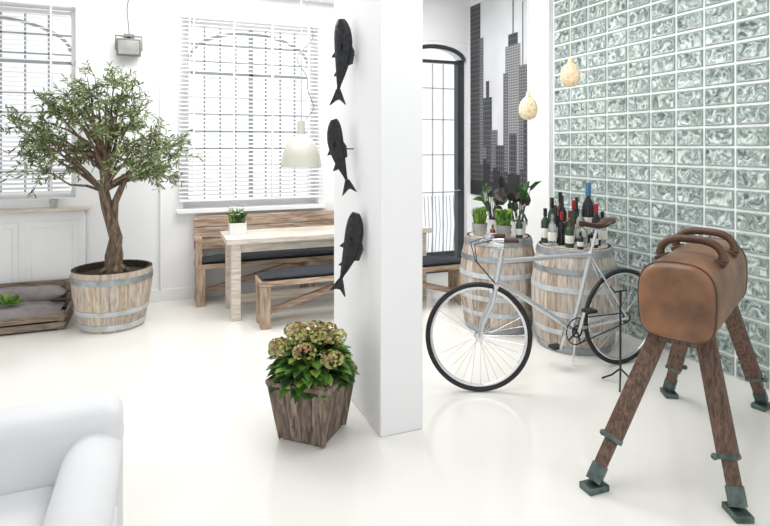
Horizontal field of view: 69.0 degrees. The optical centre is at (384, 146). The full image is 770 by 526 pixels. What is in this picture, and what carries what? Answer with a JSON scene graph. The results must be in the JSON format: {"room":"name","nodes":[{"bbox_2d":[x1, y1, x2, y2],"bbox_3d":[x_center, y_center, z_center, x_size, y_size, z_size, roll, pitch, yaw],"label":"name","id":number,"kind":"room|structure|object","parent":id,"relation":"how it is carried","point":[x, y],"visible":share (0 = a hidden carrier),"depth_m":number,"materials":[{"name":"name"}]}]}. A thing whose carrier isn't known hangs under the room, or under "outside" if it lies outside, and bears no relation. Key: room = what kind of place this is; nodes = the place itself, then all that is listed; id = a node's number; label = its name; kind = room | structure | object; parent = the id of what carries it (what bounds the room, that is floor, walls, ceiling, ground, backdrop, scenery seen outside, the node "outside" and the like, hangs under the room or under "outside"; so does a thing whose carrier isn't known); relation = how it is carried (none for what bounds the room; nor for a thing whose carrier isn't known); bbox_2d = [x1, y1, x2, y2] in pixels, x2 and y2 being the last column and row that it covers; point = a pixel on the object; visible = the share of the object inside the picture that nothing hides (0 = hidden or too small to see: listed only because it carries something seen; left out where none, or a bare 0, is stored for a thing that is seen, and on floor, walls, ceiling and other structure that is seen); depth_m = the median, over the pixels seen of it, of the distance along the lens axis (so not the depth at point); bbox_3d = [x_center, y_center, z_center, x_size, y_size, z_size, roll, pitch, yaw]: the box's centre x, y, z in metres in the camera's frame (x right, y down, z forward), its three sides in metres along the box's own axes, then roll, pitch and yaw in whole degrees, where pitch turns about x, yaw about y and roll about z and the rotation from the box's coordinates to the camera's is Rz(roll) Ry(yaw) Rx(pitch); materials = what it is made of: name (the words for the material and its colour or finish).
{"room":"living room","nodes":[
{"label":"living room","id":0,"kind":"room"},
{"bbox_2d":[0,196,75,208],"bbox_3d":[-3.913,1.050,5.333,1.740,1.100,0.280,0,0,-22],"label":"apron","id":1,"kind":"object","parent":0,"point":[33,202],"depth_m":5.41,"materials":[{"name":"white paint"}]},
{"bbox_2d":[0,0,75,10],"bbox_3d":[-3.913,-1.640,5.333,1.740,0.520,0.280,0,0,-22],"label":"lintel","id":2,"kind":"object","parent":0,"point":[73,2],"depth_m":5.52,"materials":[{"name":"white paint"}]},
{"bbox_2d":[76,0,182,289],"bbox_3d":[-2.642,-0.150,5.846,1.000,3.500,0.280,0,0,-22],"label":"wall","id":3,"kind":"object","parent":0,"point":[98,22],"depth_m":5.76,"materials":[{"name":"white paint"}]},
{"bbox_2d":[183,202,317,286],"bbox_3d":[-1.502,1.125,6.307,1.460,0.950,0.280,0,0,-22],"label":"apron","id":4,"kind":"object","parent":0,"point":[212,276],"depth_m":6.01,"materials":[{"name":"white paint"}]},
{"bbox_2d":[183,0,317,29],"bbox_3d":[-1.502,-1.640,6.307,1.460,0.520,0.280,0,0,-22],"label":"lintel","id":5,"kind":"object","parent":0,"point":[278,9],"depth_m":6.21,"materials":[{"name":"white paint"}]},
{"bbox_2d":[314,3,333,264],"bbox_3d":[-0.315,-0.150,6.786,1.100,3.500,0.280,0,0,-22],"label":"pier","id":6,"kind":"object","parent":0,"point":[325,11],"depth_m":6.49,"materials":[{"name":"white paint"}]},
{"bbox_2d":[334,0,421,436],"bbox_3d":[-0.071,-0.150,3.539,0.260,3.500,0.885,0,0,-22],"label":"column","id":7,"kind":"structure","parent":0,"point":[380,313],"depth_m":3.15,"materials":[{"name":"white paint"}]},
{"bbox_2d":[329,19,354,105],"bbox_3d":[-0.266,-0.522,3.435,0.165,0.528,0.114,0,0,1],"label":"fish sculpture","id":8,"kind":"object","parent":7,"relation":"attached to","point":[343,54],"visible":1,"depth_m":3.41,"materials":[{"name":"metal"}]},
{"bbox_2d":[327,119,356,195],"bbox_3d":[-0.262,0.062,3.436,0.201,0.473,0.106,0,0,7],"label":"fish sculpture","id":9,"kind":"object","parent":7,"relation":"attached to","point":[337,147],"visible":1,"depth_m":3.41,"materials":[{"name":"metal"}]},
{"bbox_2d":[329,212,363,296],"bbox_3d":[-0.234,0.635,3.308,0.224,0.507,0.116,0,0,9],"label":"fish sculpture","id":10,"kind":"object","parent":7,"relation":"attached to","point":[352,245],"visible":1,"depth_m":3.27,"materials":[{"name":"metal"}]},
{"bbox_2d":[0,272,769,525],"bbox_3d":[-1.306,1.650,1.630,9.200,0.100,9.200,0,0,-22],"label":"floor","id":11,"kind":"structure","parent":0,"point":[202,446],"depth_m":3.12,"materials":[{"name":"beige plastic"}]},
{"bbox_2d":[0,278,73,334],"bbox_3d":[-3.639,1.431,4.850,1.607,0.339,0.542,0,0,-22],"label":"pet bed","id":12,"kind":"object","parent":11,"relation":"on","point":[29,306],"visible":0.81,"depth_m":4.95,"materials":[{"name":"grey fabric"}]},
{"bbox_2d":[0,393,123,525],"bbox_3d":[-1.758,1.264,1.402,1.969,0.672,0.912,0,0,-22],"label":"sofa","id":13,"kind":"object","parent":11,"relation":"on","point":[61,461],"visible":1,"depth_m":1.87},
{"bbox_2d":[0,60,203,333],"bbox_3d":[-2.611,0.410,5.063,1.805,2.380,1.024,0,0,7],"label":"tree","id":14,"kind":"object","parent":11,"relation":"on","point":[111,295],"visible":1,"depth_m":4.95,"materials":[{"name":"green plant"}]},
{"bbox_2d":[193,210,333,306],"bbox_3d":[-0.860,1.163,6.179,2.365,0.875,0.362,0,0,-22],"label":"bench","id":15,"kind":"object","parent":11,"relation":"on","point":[324,255],"visible":0.5,"depth_m":5.93,"materials":[{"name":"brown wood"}]},
{"bbox_2d":[265,320,359,447],"bbox_3d":[-0.403,1.291,3.140,0.542,0.617,0.516,0,0,21],"label":"planter","id":16,"kind":"object","parent":11,"relation":"on","point":[310,392],"visible":1,"depth_m":3.02,"materials":[{"name":"brown wood"}]},
{"bbox_2d":[220,225,431,321],"bbox_3d":[-0.583,1.222,5.740,2.080,0.755,0.577,0,0,-22],"label":"dining table","id":17,"kind":"object","parent":11,"relation":"on","point":[255,240],"visible":0.58,"depth_m":5.38,"materials":[{"name":"beige wood"}]},
{"bbox_2d":[225,204,246,234],"bbox_3d":[-1.441,0.701,5.442,0.231,0.286,0.220,0,0,-22],"label":"potted flowers","id":18,"kind":"object","parent":17,"relation":"on","point":[237,225],"visible":1,"depth_m":5.40,"materials":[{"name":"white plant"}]},
{"bbox_2d":[255,255,461,329],"bbox_3d":[-0.170,1.355,5.413,2.100,0.490,0.301,0,0,-22],"label":"wooden bench","id":19,"kind":"object","parent":11,"relation":"on","point":[265,280],"visible":0.72,"depth_m":5.11,"materials":[{"name":"brown wood"}]},
{"bbox_2d":[459,230,534,335],"bbox_3d":[1.017,1.195,5.038,0.688,0.810,0.688,0,0,-24],"label":"wine barrel","id":20,"kind":"object","parent":11,"relation":"on","point":[518,275],"visible":0.65,"depth_m":4.76,"materials":[{"name":"brown wood"}]},
{"bbox_2d":[471,207,487,235],"bbox_3d":[0.844,0.657,5.006,0.161,0.264,0.152,0,0,23],"label":"potted wheatgrass","id":21,"kind":"object","parent":20,"relation":"on","point":[479,226],"visible":1,"depth_m":4.96,"materials":[{"name":"plant"}]},
{"bbox_2d":[473,184,507,232],"bbox_3d":[0.979,0.559,5.203,0.315,0.459,0.284,0,0,28],"label":"begonias","id":22,"kind":"object","parent":20,"relation":"on","point":[498,199],"visible":0.8,"depth_m":5.19,"materials":[{"name":"green plant"}]},
{"bbox_2d":[490,225,495,233],"bbox_3d":[0.927,0.729,4.818,0.051,0.120,0.051,0,0,-22],"label":"sauce bottle","id":23,"kind":"object","parent":20,"relation":"on","point":[492,230],"visible":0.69,"depth_m":4.80,"materials":[{"name":"orange glass"}]},
{"bbox_2d":[495,209,512,237],"bbox_3d":[1.034,0.662,4.889,0.154,0.255,0.149,0,0,21],"label":"potted herb","id":24,"kind":"object","parent":20,"relation":"on","point":[503,218],"visible":0.97,"depth_m":4.84,"materials":[{"name":"plant"}]},
{"bbox_2d":[516,216,522,237],"bbox_3d":[1.167,0.694,4.868,0.063,0.190,0.063,0,0,-22],"label":"liquor bottle","id":25,"kind":"object","parent":20,"relation":"on","point":[519,226],"visible":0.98,"depth_m":4.84,"materials":[{"name":"green glass"}]},
{"bbox_2d":[499,175,540,234],"bbox_3d":[1.208,0.520,5.082,0.372,0.537,0.280,0,0,-44],"label":"begonias","id":26,"kind":"object","parent":20,"relation":"on","point":[522,194],"visible":0.76,"depth_m":5.03,"materials":[{"name":"green plant"}]},
{"bbox_2d":[425,217,647,391],"bbox_3d":[1.199,1.057,3.912,1.888,1.085,0.481,0,0,-22],"label":"bicycle","id":27,"kind":"object","parent":11,"relation":"on","point":[493,289],"visible":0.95,"depth_m":3.77,"materials":[{"name":"silver metal"}]},
{"bbox_2d":[531,240,619,355],"bbox_3d":[1.545,1.195,4.572,0.688,0.810,0.688,0,0,41],"label":"wine barrel","id":28,"kind":"object","parent":11,"relation":"on","point":[555,283],"visible":0.68,"depth_m":4.31,"materials":[{"name":"brown wood"}]},
{"bbox_2d":[541,208,548,242],"bbox_3d":[1.325,0.647,4.632,0.071,0.284,0.071,0,0,-22],"label":"liquor bottle","id":29,"kind":"object","parent":28,"relation":"on","point":[544,222],"visible":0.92,"depth_m":4.61,"materials":[{"name":"green glass"}]},
{"bbox_2d":[548,197,553,222],"bbox_3d":[1.405,0.607,4.712,0.075,0.364,0.075,0,0,-22],"label":"wine bottle","id":30,"kind":"object","parent":28,"relation":"on","point":[551,211],"visible":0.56,"depth_m":4.70,"materials":[{"name":"green glass"}]},
{"bbox_2d":[548,214,556,245],"bbox_3d":[1.345,0.664,4.502,0.071,0.250,0.071,0,0,-22],"label":"liquor bottle","id":31,"kind":"object","parent":28,"relation":"on","point":[552,228],"visible":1,"depth_m":4.48,"materials":[{"name":"clear glass"}]},
{"bbox_2d":[553,205,559,242],"bbox_3d":[1.405,0.634,4.622,0.075,0.310,0.075,0,0,-22],"label":"liquor bottle","id":32,"kind":"object","parent":28,"relation":"on","point":[556,218],"visible":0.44,"depth_m":4.59,"materials":[{"name":"black glass"}]},
{"bbox_2d":[557,192,561,214],"bbox_3d":[1.505,0.587,4.807,0.071,0.404,0.071,0,0,-22],"label":"wine bottle","id":33,"kind":"object","parent":28,"relation":"on","point":[559,193],"visible":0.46,"depth_m":4.79,"materials":[{"name":"black glass"}]},
{"bbox_2d":[558,212,564,244],"bbox_3d":[1.425,0.657,4.522,0.060,0.264,0.060,0,0,-22],"label":"liquor bottle","id":34,"kind":"object","parent":28,"relation":"on","point":[561,225],"visible":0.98,"depth_m":4.50,"materials":[{"name":"black glass"}]},
{"bbox_2d":[558,195,566,222],"bbox_3d":[1.495,0.599,4.722,0.075,0.380,0.075,0,0,-22],"label":"wine bottle","id":35,"kind":"object","parent":28,"relation":"on","point":[562,209],"visible":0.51,"depth_m":4.70,"materials":[{"name":"black glass"}]},
{"bbox_2d":[565,219,573,247],"bbox_3d":[1.455,0.679,4.412,0.071,0.220,0.071,0,0,-22],"label":"liquor bottle","id":36,"kind":"object","parent":28,"relation":"on","point":[569,231],"visible":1,"depth_m":4.38,"materials":[{"name":"green glass"}]},
{"bbox_2d":[565,210,574,243],"bbox_3d":[1.505,0.654,4.562,0.083,0.270,0.083,0,0,-22],"label":"liquor bottle","id":37,"kind":"object","parent":28,"relation":"on","point":[569,211],"visible":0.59,"depth_m":4.54,"materials":[{"name":"orange glass"}]},
{"bbox_2d":[572,200,577,241],"bbox_3d":[1.585,0.617,4.702,0.075,0.344,0.075,0,0,-22],"label":"wine bottle","id":38,"kind":"object","parent":28,"relation":"on","point":[574,213],"visible":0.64,"depth_m":4.68,"materials":[{"name":"green glass"}]},
{"bbox_2d":[575,197,578,215],"bbox_3d":[1.635,0.609,4.782,0.075,0.360,0.075,0,0,-22],"label":"wine bottle","id":39,"kind":"object","parent":28,"relation":"on","point":[576,198],"visible":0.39,"depth_m":4.77,"materials":[{"name":"black glass"}]},
{"bbox_2d":[576,208,584,243],"bbox_3d":[1.600,0.644,4.582,0.075,0.290,0.075,0,0,-22],"label":"liquor bottle","id":40,"kind":"object","parent":28,"relation":"on","point":[580,217],"visible":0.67,"depth_m":4.57,"materials":[{"name":"clear glass"}]},
{"bbox_2d":[577,232,583,248],"bbox_3d":[1.515,0.724,4.342,0.051,0.130,0.051,0,0,-22],"label":"sauce bottle","id":41,"kind":"object","parent":28,"relation":"on","point":[580,241],"visible":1,"depth_m":4.32,"materials":[{"name":"black glass"}]},
{"bbox_2d":[578,227,587,247],"bbox_3d":[1.565,0.689,4.422,0.072,0.200,0.072,0,0,-22],"label":"liquor bottle","id":42,"kind":"object","parent":28,"relation":"on","point":[583,230],"visible":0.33,"depth_m":4.39,"materials":[{"name":"clear glass"}]},
{"bbox_2d":[582,183,593,242],"bbox_3d":[1.685,0.542,4.642,0.099,0.494,0.099,0,0,-22],"label":"champagne bottle","id":43,"kind":"object","parent":28,"relation":"on","point":[588,205],"visible":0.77,"depth_m":4.61,"materials":[{"name":"black glass"}]},
{"bbox_2d":[590,229,598,247],"bbox_3d":[1.645,0.702,4.402,0.063,0.174,0.063,0,0,-22],"label":"liquor bottle","id":44,"kind":"object","parent":28,"relation":"on","point":[592,232],"visible":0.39,"depth_m":4.38,"materials":[{"name":"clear glass"}]},
{"bbox_2d":[591,204,600,245],"bbox_3d":[1.695,0.622,4.492,0.075,0.334,0.075,0,0,-22],"label":"wine bottle","id":45,"kind":"object","parent":28,"relation":"on","point":[596,218],"visible":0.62,"depth_m":4.47,"materials":[{"name":"black glass"}]},
{"bbox_2d":[600,211,606,243],"bbox_3d":[1.775,0.657,4.572,0.067,0.264,0.067,0,0,-22],"label":"liquor bottle","id":46,"kind":"object","parent":28,"relation":"on","point":[603,231],"visible":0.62,"depth_m":4.54,"materials":[{"name":"clear glass"}]},
{"bbox_2d":[602,285,628,391],"bbox_3d":[1.593,1.268,3.789,0.230,0.663,0.221,0,0,-22],"label":"stand","id":47,"kind":"object","parent":11,"relation":"on","point":[620,369],"visible":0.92,"depth_m":3.77,"materials":[{"name":"black metal"}]},
{"bbox_2d":[579,227,769,523],"bbox_3d":[1.669,1.024,3.003,0.682,1.149,1.625,0,0,40],"label":"horse","id":48,"kind":"object","parent":11,"relation":"on","point":[686,295],"visible":1,"depth_m":2.64},
{"bbox_2d":[422,0,466,43],"bbox_3d":[0.598,-1.615,7.155,0.870,0.570,0.280,0,0,-22],"label":"lintel","id":49,"kind":"object","parent":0,"point":[442,20],"depth_m":7.07,"materials":[{"name":"white paint"}]},
{"bbox_2d":[464,0,469,237],"bbox_3d":[1.131,-0.150,7.371,0.280,3.500,0.280,0,0,-22],"label":"pier","id":50,"kind":"object","parent":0,"point":[466,64],"depth_m":7.20,"materials":[{"name":"white paint"}]},
{"bbox_2d":[470,0,526,233],"bbox_3d":[1.542,-0.150,6.501,0.300,3.500,1.640,0,0,-22],"label":"wall","id":51,"kind":"structure","parent":0,"point":[473,203],"depth_m":6.97,"materials":[{"name":"white paint"}]},
{"bbox_2d":[470,0,526,198],"bbox_3d":[1.326,-0.600,6.608,0.019,2.400,1.240,0,0,-22],"label":"mural","id":52,"kind":"object","parent":51,"relation":"attached to","point":[498,28],"visible":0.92,"depth_m":6.58,"materials":[{"name":"paint"}]},
{"bbox_2d":[527,0,552,252],"bbox_3d":[1.617,-0.150,5.852,0.048,3.500,0.360,0,0,-22],"label":"wall","id":53,"kind":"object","parent":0,"point":[539,129],"depth_m":5.80,"materials":[{"name":"white paint"}]},
{"bbox_2d":[553,0,769,390],"bbox_3d":[2.477,-0.150,4.037,0.212,3.500,3.630,0,0,-22],"label":"glass wall","id":54,"kind":"structure","parent":0,"point":[666,119],"depth_m":4.39,"materials":[{"name":"clear glass"}]},
{"bbox_3d":[-1.793,-1.950,2.835,9.200,0.100,6.600,0,0,-22],"label":"ceiling","id":55,"kind":"structure","parent":0,"visible":0},
{"bbox_2d":[281,0,321,167],"bbox_3d":[-0.837,-0.850,5.594,0.410,2.100,0.410,0,0,-22],"label":"pendant lamp","id":56,"kind":"object","parent":55,"relation":"hanging from","point":[301,151],"visible":1,"depth_m":5.48,"materials":[{"name":"white metal"}]},
{"bbox_2d":[519,0,537,119],"bbox_3d":[1.228,-1.065,4.799,0.151,1.670,0.151,0,0,0],"label":"globe pendant light","id":57,"kind":"object","parent":55,"relation":"hanging from","point":[528,107],"visible":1,"depth_m":4.76,"materials":[{"name":"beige glass"}]},
{"bbox_2d":[560,0,580,86],"bbox_3d":[1.522,-1.195,4.599,0.151,1.410,0.151,0,0,0],"label":"globe pendant light","id":58,"kind":"object","parent":55,"relation":"hanging from","point":[570,75],"visible":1,"depth_m":4.55,"materials":[{"name":"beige glass"}]},
{"bbox_3d":[-5.971,-0.150,4.501,2.700,3.500,0.280,0,0,-22],"label":"wall","id":59,"kind":"structure","parent":0,"visible":0},
{"bbox_2d":[0,0,70,194],"bbox_3d":[-3.866,-0.484,5.136,1.720,1.872,0.079,0,0,-22],"label":"blind","id":60,"kind":"object","parent":59,"relation":"attached to","point":[49,3],"visible":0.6,"depth_m":5.34,"materials":[{"name":"white plastic"}]},
{"bbox_2d":[0,5,75,197],"bbox_3d":[-3.935,-0.440,5.388,1.738,1.880,0.070,0,0,-22],"label":"window","id":61,"kind":"structure","parent":59,"relation":"in","point":[72,14],"depth_m":5.57,"materials":[{"name":"white paint"}]},
{"bbox_2d":[0,206,89,299],"bbox_3d":[-3.710,1.051,5.177,1.740,0.938,0.155,0,0,-22],"label":"cabinet","id":62,"kind":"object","parent":59,"relation":"attached to","point":[37,243],"depth_m":5.34,"materials":[{"name":"white paint"}]},
{"bbox_2d":[49,199,58,207],"bbox_3d":[-3.166,0.540,5.354,0.080,0.080,0.080,0,0,-22],"label":"pot","id":63,"kind":"object","parent":62,"relation":"on","point":[53,202],"visible":1,"depth_m":5.33,"materials":[{"name":"ceramic"}]},
{"bbox_2d":[115,0,142,56],"bbox_3d":[-2.572,-1.278,5.623,0.252,0.745,0.181,0,0,-22],"label":"lamp","id":64,"kind":"object","parent":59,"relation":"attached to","point":[128,45],"visible":1,"depth_m":5.57,"materials":[{"name":"metal"}]},
{"bbox_2d":[160,0,161,289],"bbox_3d":[-2.324,-0.085,5.806,0.024,3.130,0.024,0,0,-22],"label":"trim","id":65,"kind":"structure","parent":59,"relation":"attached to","point":[160,0],"depth_m":5.80,"materials":[{"name":"white paint"}]},
{"bbox_2d":[64,281,333,305],"bbox_3d":[-3.458,1.540,5.356,7.900,0.120,0.016,0,0,-22],"label":"baseboard","id":66,"kind":"structure","parent":59,"relation":"attached to","point":[246,287],"depth_m":5.92,"materials":[{"name":"white paint"}]},
{"bbox_2d":[183,20,313,206],"bbox_3d":[-1.524,-0.365,6.362,1.458,2.030,0.070,0,0,-22],"label":"window","id":67,"kind":"structure","parent":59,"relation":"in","point":[284,200],"depth_m":6.33,"materials":[{"name":"white paint"}]},
{"bbox_2d":[179,10,320,201],"bbox_3d":[-1.436,-0.424,6.118,1.520,1.992,0.079,0,0,-22],"label":"blind","id":68,"kind":"object","parent":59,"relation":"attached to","point":[184,14],"visible":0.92,"depth_m":6.08,"materials":[{"name":"white plastic"}]},
{"bbox_2d":[176,203,325,213],"bbox_3d":[-1.434,0.675,6.140,1.600,0.045,0.078,0,0,-22],"label":"trim","id":69,"kind":"structure","parent":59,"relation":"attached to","point":[299,206],"depth_m":6.11,"materials":[{"name":"white paint"}]},
{"bbox_2d":[296,0,333,3],"bbox_3d":[-3.231,-1.780,5.328,6.400,0.240,0.240,0,0,-22],"label":"trim","id":70,"kind":"structure","parent":59,"relation":"attached to","point":[316,1],"depth_m":6.39,"materials":[{"name":"white paint"}]},
{"bbox_2d":[422,40,466,273],"bbox_3d":[0.600,0.136,7.151,0.864,2.928,0.270,0,0,-22],"label":"door","id":71,"kind":"structure","parent":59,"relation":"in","point":[458,51],"depth_m":7.22,"materials":[{"name":"paint"}]}
]}

